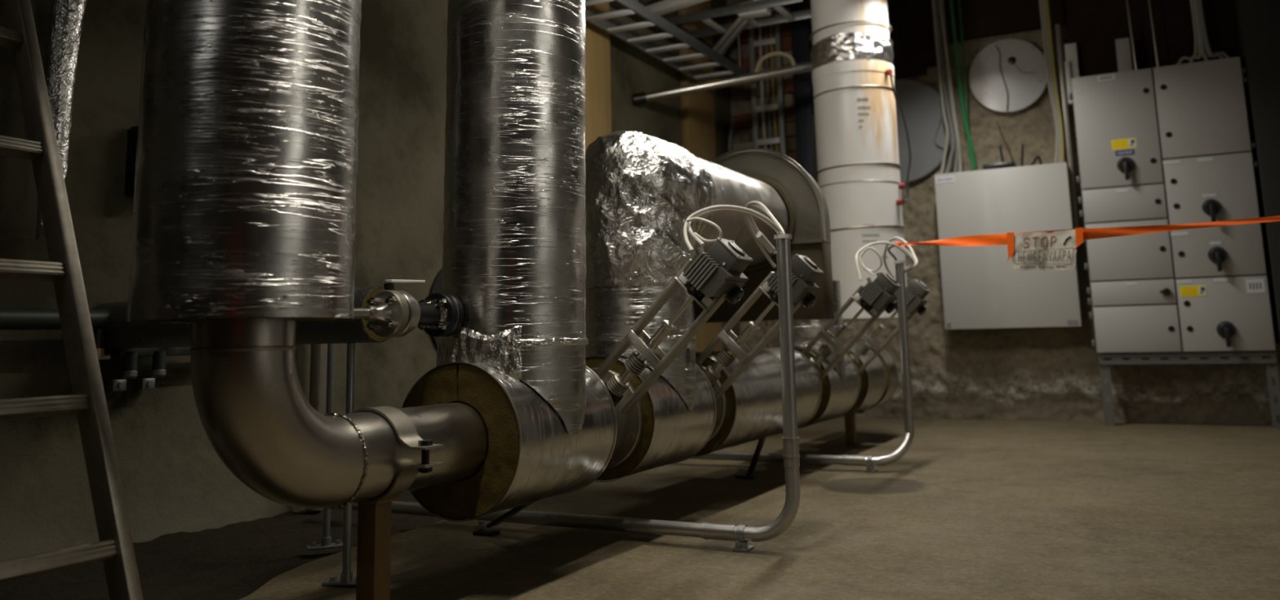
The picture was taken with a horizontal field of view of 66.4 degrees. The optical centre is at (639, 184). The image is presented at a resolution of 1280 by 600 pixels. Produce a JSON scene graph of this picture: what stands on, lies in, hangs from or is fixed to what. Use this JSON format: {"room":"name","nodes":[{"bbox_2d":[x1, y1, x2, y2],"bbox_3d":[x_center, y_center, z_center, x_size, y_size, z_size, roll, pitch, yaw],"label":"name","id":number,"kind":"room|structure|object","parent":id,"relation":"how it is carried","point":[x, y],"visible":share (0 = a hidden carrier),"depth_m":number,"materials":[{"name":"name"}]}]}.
{"room":"boiler room","nodes":[
{"label":"boiler room","id":0,"kind":"room"},
{"bbox_2d":[0,0,740,561],"bbox_3d":[-1.493,-0.547,3.658,0.012,3.900,10.100,-6,-10,27],"label":"wall","id":1,"kind":"structure","parent":0,"point":[173,478],"depth_m":3.24,"materials":[{"name":"concrete"}]},
{"bbox_2d":[35,0,87,239],"bbox_3d":[-1.744,-0.657,3.035,0.112,1.674,0.165,-6,-10,27],"label":"insulated pipe","id":2,"kind":"object","parent":1,"relation":"attached to","point":[66,17],"visible":0.54,"depth_m":2.92,"materials":[{"name":"silver metal"}]},
{"bbox_2d":[0,307,191,391],"bbox_3d":[-1.772,0.472,2.741,0.124,0.250,1.500,-6,-10,27],"label":"pipe manifold","id":3,"kind":"object","parent":1,"relation":"attached to","point":[10,318],"visible":0.48,"depth_m":2.96,"materials":[{"name":"grey paint"}]},
{"bbox_2d":[92,286,390,349],"bbox_3d":[-1.179,0.393,2.823,1.122,0.146,0.146,-6,-10,27],"label":"pipe","id":4,"kind":"object","parent":3,"relation":"attached to","point":[119,333],"visible":0.28,"depth_m":2.82,"materials":[{"name":"silver metal"}]},
{"bbox_2d":[125,125,138,196],"bbox_3d":[-1.612,-0.072,3.222,0.087,0.230,0.110,-6,-10,27],"label":"switch box","id":5,"kind":"object","parent":1,"relation":"attached to","point":[133,137],"visible":0.11,"depth_m":3.18,"materials":[{"name":"black plastic"}]},
{"bbox_2d":[428,267,442,349],"bbox_3d":[-0.860,0.607,4.675,0.032,0.490,0.490,-6,-10,27],"label":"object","id":6,"kind":"structure","parent":1,"relation":"attached to","point":[436,286],"depth_m":4.52,"materials":[{"name":"black"}]},
{"bbox_2d":[584,1,611,150],"bbox_3d":[-0.277,-0.223,5.910,0.060,3.600,0.340,-6,-10,27],"label":"beam","id":7,"kind":"structure","parent":1,"relation":"attached to","point":[597,59],"depth_m":5.97,"materials":[{"name":"brown wood"}]},
{"bbox_2d":[608,0,736,75],"bbox_3d":[-0.950,-1.437,4.815,0.090,0.120,7.400,-6,-10,27],"label":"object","id":8,"kind":"structure","parent":1,"relation":"attached to","point":[614,4],"depth_m":6.88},
{"bbox_2d":[645,0,707,15],"bbox_3d":[0.231,-1.196,6.483,1.100,0.060,0.090,-10,-12,42],"label":"cable trunking","id":9,"kind":"object","parent":1,"relation":"attached to","point":[664,6],"visible":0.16,"depth_m":6.47,"materials":[{"name":"white plastic"}]},
{"bbox_2d":[678,0,722,351],"bbox_3d":[0.452,-0.017,7.297,0.060,3.600,0.500,-6,-10,27],"label":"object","id":10,"kind":"structure","parent":1,"relation":"attached to","point":[697,109],"depth_m":7.28,"materials":[{"name":"brown wood"}]},
{"bbox_2d":[631,61,811,106],"bbox_3d":[0.555,-0.672,6.514,1.226,0.280,0.088,-1,-9,0],"label":"pipe","id":11,"kind":"object","parent":1,"relation":"attached to","point":[642,98],"visible":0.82,"depth_m":6.49,"materials":[{"name":"metal"}]},
{"bbox_2d":[631,92,646,106],"bbox_3d":[-0.006,-0.568,6.500,0.097,0.094,0.080,0,-9,-5],"label":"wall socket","id":12,"kind":"object","parent":11,"relation":"attached to","point":[638,99],"depth_m":6.47,"materials":[{"name":"black metal"}]},
{"bbox_2d":[754,51,795,72],"bbox_3d":[0.901,-0.814,6.534,0.281,0.154,0.045,-2,-9,7],"label":"cable","id":13,"kind":"object","parent":11,"relation":"on","point":[762,59],"visible":1,"depth_m":6.53,"materials":[{"name":"beige plastic"}]},
{"bbox_2d":[664,0,811,38],"bbox_3d":[0.694,-1.157,6.787,1.020,0.060,0.368,-6,-10,27],"label":"ladder","id":14,"kind":"object","parent":1,"relation":"attached to","point":[705,16],"visible":0.73,"depth_m":6.75,"materials":[{"name":"metal"}]},
{"bbox_2d":[709,18,744,60],"bbox_3d":[0.671,-1.164,7.009,0.093,0.253,1.094,2,-10,-17],"label":"cable","id":15,"kind":"object","parent":14,"relation":"on","point":[742,20],"visible":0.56,"depth_m":7.02,"materials":[{"name":"grey plastic"}]},
{"bbox_2d":[705,0,756,59],"bbox_3d":[0.644,-1.167,7.023,0.093,0.243,1.094,2,-10,-17],"label":"cable","id":16,"kind":"object","parent":14,"relation":"on","point":[737,21],"visible":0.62,"depth_m":6.99,"materials":[{"name":"grey plastic"}]},
{"bbox_2d":[717,19,748,53],"bbox_3d":[0.698,-1.162,6.995,0.093,0.263,1.094,2,-10,-17],"label":"cable","id":17,"kind":"object","parent":14,"relation":"on","point":[741,25],"visible":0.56,"depth_m":7.04,"materials":[{"name":"grey plastic"}]},
{"bbox_2d":[720,18,752,55],"bbox_3d":[0.724,-1.160,6.981,0.093,0.273,1.094,2,-10,-17],"label":"cable","id":18,"kind":"object","parent":14,"relation":"on","point":[745,24],"visible":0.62,"depth_m":7.05,"materials":[{"name":"grey plastic"}]},
{"bbox_2d":[738,0,771,19],"bbox_3d":[0.778,-1.185,6.627,0.200,0.090,0.100,-6,-10,27],"label":"junction box","id":19,"kind":"object","parent":14,"relation":"attached to","point":[766,11],"visible":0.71,"depth_m":6.60,"materials":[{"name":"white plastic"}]},
{"bbox_2d":[0,417,1279,599],"bbox_3d":[1.274,0.972,2.035,6.160,0.170,10.200,-6,-10,27],"label":"floor","id":20,"kind":"structure","parent":0,"point":[973,509],"depth_m":3.06,"materials":[{"name":"concrete"}]},
{"bbox_2d":[0,0,143,599],"bbox_3d":[-1.518,-0.460,2.068,1.203,2.846,0.420,-6,-10,27],"label":"ladder","id":21,"kind":"object","parent":20,"relation":"on","point":[115,547],"visible":1,"depth_m":1.94,"materials":[{"name":"grey metal"}]},
{"bbox_2d":[305,343,327,511],"bbox_3d":[-1.234,0.729,3.753,0.064,1.000,0.064,-6,-10,27],"label":"pipe","id":22,"kind":"object","parent":20,"relation":"on","point":[318,353],"visible":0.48,"depth_m":3.73,"materials":[{"name":"metal"}]},
{"bbox_2d":[305,343,342,551],"bbox_3d":[-0.960,0.787,3.019,0.115,0.640,0.045,3,-10,-24],"label":"post","id":23,"kind":"object","parent":20,"relation":"on","point":[326,543],"visible":0.7,"depth_m":3.00,"materials":[{"name":"metal"}]},
{"bbox_2d":[320,536,331,546],"bbox_3d":[-0.953,1.086,2.972,0.030,0.024,0.030,-6,-10,27],"label":"socket","id":24,"kind":"object","parent":23,"relation":"attached to","point":[326,540],"depth_m":2.96,"materials":[{"name":"metal"}]},
{"bbox_2d":[321,342,356,586],"bbox_3d":[-0.759,0.716,2.554,0.115,0.625,0.045,-3,-9,10],"label":"post","id":25,"kind":"object","parent":20,"relation":"on","point":[346,575],"visible":0.61,"depth_m":2.52,"materials":[{"name":"metal"}]},
{"bbox_2d":[340,570,352,582],"bbox_3d":[-0.753,1.007,2.508,0.030,0.024,0.030,-6,-10,27],"label":"socket","id":26,"kind":"object","parent":25,"relation":"attached to","point":[346,576],"depth_m":2.50,"materials":[{"name":"metal"}]},
{"bbox_2d":[351,405,444,599],"bbox_3d":[-0.553,0.724,2.126,0.264,0.467,0.065,-6,-10,27],"label":"support","id":27,"kind":"object","parent":20,"relation":"on","point":[374,515],"visible":0.64,"depth_m":2.11,"materials":[{"name":"brown paint"}]},
{"bbox_2d":[189,317,488,509],"bbox_3d":[0.300,0.651,3.882,0.196,0.592,4.780,-6,-10,27],"label":"pipe","id":28,"kind":"object","parent":27,"relation":"on","point":[253,408],"visible":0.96,"depth_m":1.86,"materials":[{"name":"silver metal"}]},
{"bbox_2d":[126,0,361,323],"bbox_3d":[-0.792,-1.181,2.113,0.404,2.926,0.404,-10,-13,44],"label":"insulation","id":29,"kind":"object","parent":28,"relation":"attached to","point":[246,159],"visible":0.97,"depth_m":1.76,"materials":[{"name":"silver metal"}]},
{"bbox_2d":[353,279,463,337],"bbox_3d":[-0.609,0.307,2.324,0.112,0.171,0.598,-6,-10,27],"label":"valve","id":30,"kind":"object","parent":29,"relation":"attached to","point":[390,313],"visible":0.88,"depth_m":2.34,"materials":[{"name":"metal"}]},
{"bbox_2d":[401,362,617,521],"bbox_3d":[-0.344,0.663,2.617,0.382,0.382,0.476,-6,-10,27],"label":"insulation","id":31,"kind":"object","parent":28,"relation":"attached to","point":[532,456],"visible":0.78,"depth_m":2.42,"materials":[{"name":"silver metal"}]},
{"bbox_2d":[435,0,588,434],"bbox_3d":[-0.360,-0.924,2.875,0.426,3.216,0.411,-3,-9,11],"label":"insulation","id":32,"kind":"object","parent":31,"relation":"on","point":[514,241],"visible":0.9,"depth_m":2.57,"materials":[{"name":"silver metal"}]},
{"bbox_2d":[585,355,716,481],"bbox_3d":[-0.016,0.756,3.240,0.382,0.382,0.476,-6,-10,27],"label":"insulation","id":33,"kind":"object","parent":28,"relation":"attached to","point":[672,433],"visible":0.36,"depth_m":3.07,"materials":[{"name":"silver metal"}]},
{"bbox_2d":[585,130,787,410],"bbox_3d":[0.180,0.342,3.712,0.426,0.944,1.269,-6,-10,27],"label":"duct","id":34,"kind":"object","parent":33,"relation":"on","point":[642,189],"visible":0.65,"depth_m":3.20,"materials":[{"name":"silver metal"}]},
{"bbox_2d":[693,146,834,323],"bbox_3d":[0.512,0.225,4.383,0.680,0.770,0.165,-6,-10,27],"label":"flange","id":35,"kind":"object","parent":34,"relation":"attached to","point":[804,201],"depth_m":4.26,"materials":[{"name":"metal"}]},
{"bbox_2d":[590,237,753,469],"bbox_3d":[-0.009,0.511,2.868,0.703,0.674,0.256,-6,-10,27],"label":"control valve","id":36,"kind":"object","parent":28,"relation":"attached to","point":[715,276],"visible":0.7,"depth_m":2.82,"materials":[{"name":"metal"}]},
{"bbox_2d":[686,217,722,242],"bbox_3d":[0.189,0.132,2.821,0.102,0.075,0.049,-6,-10,27],"label":"cable","id":37,"kind":"object","parent":36,"relation":"attached to","point":[711,223],"visible":0.9,"depth_m":2.81,"materials":[{"name":"grey plastic"}]},
{"bbox_2d":[692,346,821,457],"bbox_3d":[0.415,0.878,4.061,0.382,0.382,1.026,-6,-10,27],"label":"insulation","id":38,"kind":"object","parent":28,"relation":"attached to","point":[754,411],"visible":0.48,"depth_m":3.82,"materials":[{"name":"silver metal"}]},
{"bbox_2d":[695,253,823,442],"bbox_3d":[0.307,0.600,3.470,0.703,0.674,0.206,-6,-10,27],"label":"control valve","id":39,"kind":"object","parent":28,"relation":"attached to","point":[805,273],"visible":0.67,"depth_m":3.42,"materials":[{"name":"metal"}]},
{"bbox_2d":[794,346,859,428],"bbox_3d":[0.837,0.998,4.864,0.382,0.382,0.516,-6,-10,27],"label":"insulation","id":40,"kind":"object","parent":28,"relation":"attached to","point":[838,396],"visible":0.3,"depth_m":4.69,"materials":[{"name":"silver metal"}]},
{"bbox_2d":[764,280,845,382],"bbox_3d":[0.820,0.736,4.883,0.396,0.496,0.396,7,-12,-42],"label":"insulation","id":41,"kind":"object","parent":40,"relation":"on","point":[804,331],"visible":0.22,"depth_m":4.72,"materials":[{"name":"silver metal"}]},
{"bbox_2d":[800,271,901,407],"bbox_3d":[0.856,0.756,4.514,0.703,0.674,0.166,-6,-10,27],"label":"control valve","id":42,"kind":"object","parent":28,"relation":"attached to","point":[877,296],"visible":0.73,"depth_m":4.45,"materials":[{"name":"metal"}]},
{"bbox_2d":[859,246,882,275],"bbox_3d":[1.052,0.353,4.474,0.096,0.133,0.076,-9,-12,41],"label":"cable","id":43,"kind":"object","parent":42,"relation":"attached to","point":[868,270],"visible":1,"depth_m":4.47,"materials":[{"name":"grey plastic"}]},
{"bbox_2d":[838,343,886,417],"bbox_3d":[1.125,1.079,5.412,0.382,0.382,0.386,-6,-10,27],"label":"insulation","id":44,"kind":"object","parent":28,"relation":"attached to","point":[873,378],"visible":0.23,"depth_m":5.28,"materials":[{"name":"silver metal"}]},
{"bbox_2d":[855,343,898,409],"bbox_3d":[1.303,1.129,5.750,0.382,0.382,0.216,-6,-10,27],"label":"insulation","id":45,"kind":"object","parent":28,"relation":"attached to","point":[889,364],"visible":0.23,"depth_m":5.65,"materials":[{"name":"silver metal"}]},
{"bbox_2d":[846,279,930,399],"bbox_3d":[1.168,0.844,5.106,0.703,0.674,0.196,-6,-10,27],"label":"control valve","id":46,"kind":"object","parent":28,"relation":"attached to","point":[917,291],"visible":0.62,"depth_m":5.04,"materials":[{"name":"metal"}]},
{"bbox_2d":[472,502,533,536],"bbox_3d":[-0.365,0.999,3.046,0.397,0.206,0.060,-8,-11,36],"label":"support leg","id":47,"kind":"object","parent":20,"relation":"on","point":[481,531],"visible":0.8,"depth_m":3.09,"materials":[{"name":"black metal"}]},
{"bbox_2d":[336,234,799,552],"bbox_3d":[-0.359,0.675,3.220,1.826,0.901,0.080,-6,-10,27],"label":"cable conduit","id":48,"kind":"object","parent":20,"relation":"on","point":[741,533],"visible":0.98,"depth_m":2.85,"materials":[{"name":"metal"}]},
{"bbox_2d":[687,208,778,246],"bbox_3d":[0.280,0.138,2.893,0.284,0.147,0.108,2,-10,-20],"label":"cable","id":49,"kind":"object","parent":48,"relation":"attached to","point":[693,235],"visible":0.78,"depth_m":2.90,"materials":[{"name":"grey plastic"}]},
{"bbox_2d":[683,204,782,252],"bbox_3d":[0.273,0.133,2.874,0.310,0.148,0.087,2,-10,-20],"label":"cable","id":50,"kind":"object","parent":48,"relation":"attached to","point":[717,206],"visible":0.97,"depth_m":2.88,"materials":[{"name":"grey plastic"}]},
{"bbox_2d":[744,200,776,267],"bbox_3d":[0.398,0.152,3.142,0.110,0.203,0.490,-2,-9,3],"label":"cable","id":51,"kind":"object","parent":48,"relation":"attached to","point":[751,202],"visible":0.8,"depth_m":3.30,"materials":[{"name":"grey plastic"}]},
{"bbox_2d":[755,231,775,253],"bbox_3d":[0.426,0.198,3.324,0.025,0.070,0.094,-9,-12,39],"label":"cable tie","id":52,"kind":"object","parent":51,"relation":"attached to","point":[762,239],"visible":1,"depth_m":3.31,"materials":[{"name":"white plastic"}]},
{"bbox_2d":[747,204,785,253],"bbox_3d":[0.401,0.153,3.141,0.100,0.191,0.489,-2,-9,4],"label":"cable","id":53,"kind":"object","parent":48,"relation":"attached to","point":[750,206],"visible":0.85,"depth_m":3.12,"materials":[{"name":"grey plastic"}]},
{"bbox_2d":[735,437,765,479],"bbox_3d":[0.488,1.175,4.238,0.074,0.198,0.191,6,-11,-37],"label":"support leg","id":54,"kind":"object","parent":20,"relation":"on","point":[749,475],"visible":0.85,"depth_m":4.22,"materials":[{"name":"black metal"}]},
{"bbox_2d":[689,260,914,472],"bbox_3d":[0.504,0.885,4.786,1.600,0.943,0.196,-6,-10,27],"label":"cable conduit","id":55,"kind":"object","parent":20,"relation":"on","point":[870,461],"visible":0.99,"depth_m":4.48,"materials":[{"name":"metal"}]},
{"bbox_2d":[855,241,914,280],"bbox_3d":[1.123,0.355,4.516,0.303,0.184,0.071,2,-10,-20],"label":"cable","id":56,"kind":"object","parent":55,"relation":"attached to","point":[860,250],"visible":1,"depth_m":4.53,"materials":[{"name":"grey plastic"}]},
{"bbox_2d":[883,236,918,280],"bbox_3d":[1.265,0.358,4.793,0.083,0.202,0.515,-2,-9,2],"label":"cable","id":57,"kind":"object","parent":55,"relation":"attached to","point":[894,237],"visible":0.9,"depth_m":4.82,"materials":[{"name":"grey plastic"}]},
{"bbox_2d":[887,244,915,271],"bbox_3d":[1.265,0.379,4.787,0.089,0.164,0.505,-2,-9,6],"label":"cable","id":58,"kind":"object","parent":55,"relation":"attached to","point":[890,247],"visible":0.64,"depth_m":4.65,"materials":[{"name":"grey plastic"}]},
{"bbox_2d":[844,411,865,445],"bbox_3d":[1.173,1.360,5.448,0.160,0.186,0.060,-6,-10,27],"label":"support","id":59,"kind":"object","parent":20,"relation":"on","point":[850,420],"visible":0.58,"depth_m":5.43,"materials":[{"name":"brown paint"}]},
{"bbox_2d":[1097,351,1279,428],"bbox_3d":[3.419,1.283,6.104,0.976,0.451,0.057,-6,-10,27],"label":"cabinet frame","id":60,"kind":"object","parent":20,"relation":"on","point":[1273,391],"visible":1,"depth_m":6.09,"materials":[{"name":"grey metal"}]},
{"bbox_2d":[1068,56,1276,353],"bbox_3d":[3.416,0.155,6.335,1.030,1.839,0.328,-6,-10,27],"label":"tall cabinet","id":61,"kind":"object","parent":60,"relation":"on","point":[1170,144],"visible":0.98,"depth_m":6.23,"materials":[{"name":"grey metal"}]},
{"bbox_2d":[1064,43,1079,104],"bbox_3d":[2.993,-0.769,6.771,0.082,0.430,0.055,-6,-10,27],"label":"bracket","id":62,"kind":"object","parent":61,"relation":"attached to","point":[1071,64],"visible":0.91,"depth_m":6.78,"materials":[{"name":"grey metal"}]},
{"bbox_2d":[1115,37,1132,71],"bbox_3d":[3.273,-0.856,6.611,0.085,0.250,0.080,-6,-10,27],"label":"duct","id":63,"kind":"object","parent":61,"relation":"on","point":[1122,45],"visible":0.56,"depth_m":6.58,"materials":[{"name":"grey metal"}]},
{"bbox_2d":[1125,0,1137,70],"bbox_3d":[3.299,-1.357,6.649,0.041,1.260,0.014,-6,-10,27],"label":"rod","id":64,"kind":"object","parent":61,"relation":"on","point":[1126,1],"visible":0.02,"depth_m":6.58,"materials":[{"name":"metal"}]},
{"bbox_2d":[1147,0,1159,66],"bbox_3d":[3.414,-1.369,6.590,0.039,1.260,0.012,-6,-10,27],"label":"rod","id":65,"kind":"object","parent":61,"relation":"on","point":[1149,4],"visible":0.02,"depth_m":6.53,"materials":[{"name":"metal"}]},
{"bbox_2d":[1176,0,1198,64],"bbox_3d":[3.581,-1.350,6.523,0.171,1.226,0.020,-6,-10,27],"label":"cable","id":66,"kind":"object","parent":61,"relation":"attached to","point":[1196,45],"visible":0.74,"depth_m":6.43,"materials":[{"name":"grey plastic"}]},
{"bbox_2d":[1189,0,1201,62],"bbox_3d":[3.628,-1.356,6.499,0.100,1.224,0.020,-6,-10,27],"label":"cable","id":67,"kind":"object","parent":61,"relation":"attached to","point":[1199,55],"visible":0.73,"depth_m":6.41,"materials":[{"name":"grey plastic"}]},
{"bbox_2d":[1195,0,1208,61],"bbox_3d":[3.671,-1.362,6.477,0.060,1.221,0.020,-6,-10,27],"label":"cable","id":68,"kind":"object","parent":61,"relation":"attached to","point":[1204,55],"visible":0.75,"depth_m":6.41,"materials":[{"name":"grey plastic"}]},
{"bbox_2d":[1196,0,1224,58],"bbox_3d":[3.729,-1.366,6.447,0.149,1.225,0.020,-6,-10,27],"label":"cable","id":69,"kind":"object","parent":61,"relation":"attached to","point":[1209,55],"visible":0.68,"depth_m":6.40,"materials":[{"name":"grey plastic"}]},
{"bbox_2d":[1199,0,1230,57],"bbox_3d":[3.751,-1.368,6.436,0.178,1.226,0.020,-6,-10,27],"label":"cable","id":70,"kind":"object","parent":61,"relation":"attached to","point":[1223,53],"visible":0.77,"depth_m":6.39,"materials":[{"name":"grey plastic"}]},
{"bbox_2d":[726,0,1279,424],"bbox_3d":[2.535,-0.092,7.042,4.401,3.900,0.147,-6,-10,27],"label":"wall","id":71,"kind":"structure","parent":0,"point":[1045,374],"depth_m":6.94,"materials":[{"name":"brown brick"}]},
{"bbox_2d":[728,119,734,151],"bbox_3d":[0.743,0.043,7.814,0.040,1.154,0.075,6,-11,-37],"label":"cable","id":72,"kind":"object","parent":71,"relation":"attached to","point":[731,125],"visible":0.3,"depth_m":7.88,"materials":[{"name":"grey plastic"}]},
{"bbox_2d":[887,0,927,79],"bbox_3d":[1.862,-1.328,7.520,0.600,1.080,0.070,-6,-10,27],"label":"trim","id":73,"kind":"structure","parent":71,"relation":"attached to","point":[904,15],"depth_m":7.37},
{"bbox_2d":[893,78,952,183],"bbox_3d":[1.946,-0.403,7.365,0.810,0.810,0.052,-6,-10,27],"label":"round cover","id":74,"kind":"object","parent":71,"relation":"attached to","point":[920,104],"visible":0.59,"depth_m":7.29,"materials":[{"name":"grey metal"}]},
{"bbox_2d":[919,0,1064,66],"bbox_3d":[2.549,-1.429,7.174,0.990,1.020,0.070,-6,-10,27],"label":"trim","id":75,"kind":"structure","parent":71,"relation":"attached to","point":[980,19],"depth_m":7.13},
{"bbox_2d":[968,38,1047,112],"bbox_3d":[2.655,-0.787,7.052,0.548,0.548,0.049,-6,-10,27],"label":"round cover","id":76,"kind":"object","parent":71,"relation":"attached to","point":[1007,75],"visible":0.98,"depth_m":7.04,"materials":[{"name":"grey metal"}]},
{"bbox_2d":[933,162,1083,329],"bbox_3d":[2.559,0.447,6.821,0.876,1.102,0.220,-6,-10,27],"label":"wall box","id":77,"kind":"object","parent":71,"relation":"attached to","point":[980,290],"visible":0.97,"depth_m":6.73,"materials":[{"name":"grey metal"}]},
{"bbox_2d":[931,0,949,173],"bbox_3d":[2.191,-0.882,7.212,0.104,1.773,0.035,-6,-10,27],"label":"cable","id":78,"kind":"object","parent":77,"relation":"attached to","point":[947,131],"visible":0.88,"depth_m":7.16,"materials":[{"name":"grey plastic"}]},
{"bbox_2d":[934,0,955,173],"bbox_3d":[2.229,-0.891,7.222,0.105,1.754,0.026,-6,-10,27],"label":"cable","id":79,"kind":"object","parent":77,"relation":"attached to","point":[937,11],"visible":0.89,"depth_m":7.18,"materials":[{"name":"grey plastic"}]},
{"bbox_2d":[937,0,962,172],"bbox_3d":[2.260,-0.898,7.189,0.103,1.752,0.061,-6,-10,27],"label":"cable","id":80,"kind":"object","parent":77,"relation":"attached to","point":[940,6],"visible":0.91,"depth_m":7.13,"materials":[{"name":"grey plastic"}]},
{"bbox_2d":[942,0,958,172],"bbox_3d":[2.268,-0.898,7.190,0.068,1.753,0.052,-6,-10,27],"label":"cable","id":81,"kind":"object","parent":77,"relation":"attached to","point":[956,157],"visible":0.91,"depth_m":7.10,"materials":[{"name":"grey plastic"}]},
{"bbox_2d":[949,0,975,170],"bbox_3d":[2.346,-0.904,7.162,0.111,1.752,0.026,-6,-10,27],"label":"cable","id":82,"kind":"object","parent":77,"relation":"attached to","point":[951,2],"visible":0.9,"depth_m":7.13,"materials":[{"name":"green plastic"}]},
{"bbox_2d":[958,0,976,167],"bbox_3d":[2.374,-0.947,7.154,0.042,1.670,0.012,-6,-10,27],"label":"cable","id":83,"kind":"object","parent":77,"relation":"attached to","point":[959,8],"visible":1,"depth_m":7.12,"materials":[{"name":"green plastic"}]},
{"bbox_2d":[982,143,1023,169],"bbox_3d":[2.562,-0.187,6.885,0.278,0.168,0.120,-6,-10,27],"label":"router","id":84,"kind":"object","parent":77,"relation":"on","point":[1007,164],"visible":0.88,"depth_m":6.83,"materials":[{"name":"black plastic"}]},
{"bbox_2d":[996,120,1013,161],"bbox_3d":[2.592,-0.283,6.937,0.009,0.361,0.100,8,-13,-44],"label":"cable","id":85,"kind":"object","parent":77,"relation":"attached to","point":[997,121],"visible":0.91,"depth_m":6.94,"materials":[{"name":"black plastic"}]},
{"bbox_2d":[1029,155,1042,165],"bbox_3d":[2.743,-0.158,6.781,0.090,0.080,0.028,-6,-10,27],"label":"cable","id":86,"kind":"object","parent":77,"relation":"on","point":[1037,156],"visible":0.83,"depth_m":6.77,"materials":[{"name":"black plastic"}]},
{"bbox_2d":[1039,0,1058,163],"bbox_3d":[2.869,-0.963,6.896,0.055,1.741,0.020,-6,-10,27],"label":"cable","id":87,"kind":"object","parent":77,"relation":"attached to","point":[1040,1],"visible":0.91,"depth_m":6.86,"materials":[{"name":"grey plastic"}]},
{"bbox_2d":[1041,0,1061,162],"bbox_3d":[2.885,-0.965,6.888,0.050,1.741,0.020,-6,-10,27],"label":"cable","id":88,"kind":"object","parent":77,"relation":"attached to","point":[1043,1],"visible":0.95,"depth_m":6.85,"materials":[{"name":"grey plastic"}]},
{"bbox_2d":[1044,0,1064,162],"bbox_3d":[2.901,-0.967,6.880,0.043,1.741,0.018,-6,-10,27],"label":"cable","id":89,"kind":"object","parent":77,"relation":"attached to","point":[1046,1],"visible":0.96,"depth_m":6.84,"materials":[{"name":"yellow plastic"}]},
{"bbox_2d":[1048,0,1066,162],"bbox_3d":[2.914,-0.968,6.873,0.031,1.740,0.016,-6,-10,27],"label":"cable","id":90,"kind":"object","parent":77,"relation":"attached to","point":[1049,1],"visible":0.9,"depth_m":6.83,"materials":[{"name":"black plastic"}]},
{"bbox_2d":[1055,23,1079,228],"bbox_3d":[2.962,-0.691,6.841,0.030,2.200,0.040,-6,-10,27],"label":"channel","id":91,"kind":"object","parent":71,"relation":"attached to","point":[1072,181],"visible":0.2,"depth_m":6.78,"materials":[{"name":"metal"}]},
{"bbox_2d":[1064,0,1242,77],"bbox_3d":[3.462,-1.351,6.705,1.020,1.360,0.030,-6,-10,27],"label":"trim","id":92,"kind":"structure","parent":71,"relation":"attached to","point":[1094,26],"depth_m":6.65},
{"bbox_2d":[1234,0,1279,343],"bbox_3d":[3.982,-0.521,6.143,0.260,3.000,0.300,-6,-10,27],"label":"column","id":93,"kind":"structure","parent":71,"relation":"attached to","point":[1258,20],"depth_m":6.05,"materials":[{"name":"grey metal"}]},
{"bbox_3d":[0.866,-2.627,2.670,5.900,0.226,10.200,-6,-10,27],"label":"ceiling","id":94,"kind":"structure","parent":0,"visible":0},
{"bbox_2d":[585,0,754,89],"bbox_3d":[-0.300,-1.579,5.520,0.328,1.166,4.300,-6,-10,27],"label":"cable tray","id":95,"kind":"object","parent":94,"relation":"hanging from","point":[633,6],"visible":0.89,"depth_m":6.17,"materials":[{"name":"metal"}]},
{"bbox_2d":[747,0,786,159],"bbox_3d":[1.016,-0.623,7.763,0.256,2.500,0.050,-6,-10,27],"label":"ladder","id":96,"kind":"object","parent":94,"relation":"hanging from","point":[780,106],"visible":0.3,"depth_m":7.76,"materials":[{"name":"grey metal"}]},
{"bbox_2d":[758,17,767,152],"bbox_3d":[0.991,-0.546,7.798,0.042,2.300,0.022,-6,-10,27],"label":"cable","id":97,"kind":"object","parent":96,"relation":"attached to","point":[759,28],"visible":0.34,"depth_m":7.83,"materials":[{"name":"grey plastic"}]},
{"bbox_2d":[764,16,773,153],"bbox_3d":[1.036,-0.550,7.776,0.042,2.300,0.022,-6,-10,27],"label":"cable","id":98,"kind":"object","parent":96,"relation":"attached to","point":[766,27],"visible":0.45,"depth_m":7.80,"materials":[{"name":"grey plastic"}]},
{"bbox_2d":[769,11,778,155],"bbox_3d":[1.076,-0.554,7.755,0.042,2.300,0.022,-6,-10,27],"label":"cable","id":99,"kind":"object","parent":96,"relation":"attached to","point":[771,26],"visible":0.43,"depth_m":7.78,"materials":[{"name":"yellow plastic"}]},
{"bbox_2d":[789,0,817,184],"bbox_3d":[1.286,-0.439,7.559,0.140,2.650,0.120,-6,-10,27],"label":"duct","id":100,"kind":"object","parent":94,"relation":"attached to","point":[802,29],"visible":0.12,"depth_m":7.55,"materials":[{"name":"black metal"}]},
{"bbox_2d":[809,0,911,320],"bbox_3d":[1.359,-0.567,6.200,0.522,2.820,0.528,2,-10,-17],"label":"pipe","id":101,"kind":"object","parent":94,"relation":"attached to","point":[855,98],"visible":0.94,"depth_m":5.96,"materials":[{"name":"white metal"}]},
{"bbox_3d":[3.389,-1.060,1.111,0.100,4.100,10.200,-6,-10,27],"label":"wall","id":102,"kind":"structure","parent":0,"visible":0},
{"bbox_2d":[893,215,1279,262],"bbox_3d":[2.536,0.104,3.280,3.754,0.137,0.035,-10,-13,43],"label":"tape","id":103,"kind":"object","parent":102,"relation":"attached to","point":[1081,233],"visible":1,"depth_m":3.96,"materials":[{"name":"orange plastic"}]},
{"bbox_2d":[1011,229,1076,270],"bbox_3d":[1.686,0.281,4.078,0.027,0.172,0.291,8,-13,-44],"label":"paper sign","id":104,"kind":"object","parent":103,"relation":"hanging from","point":[1039,251],"visible":1,"depth_m":4.08,"materials":[{"name":"beige paper"}]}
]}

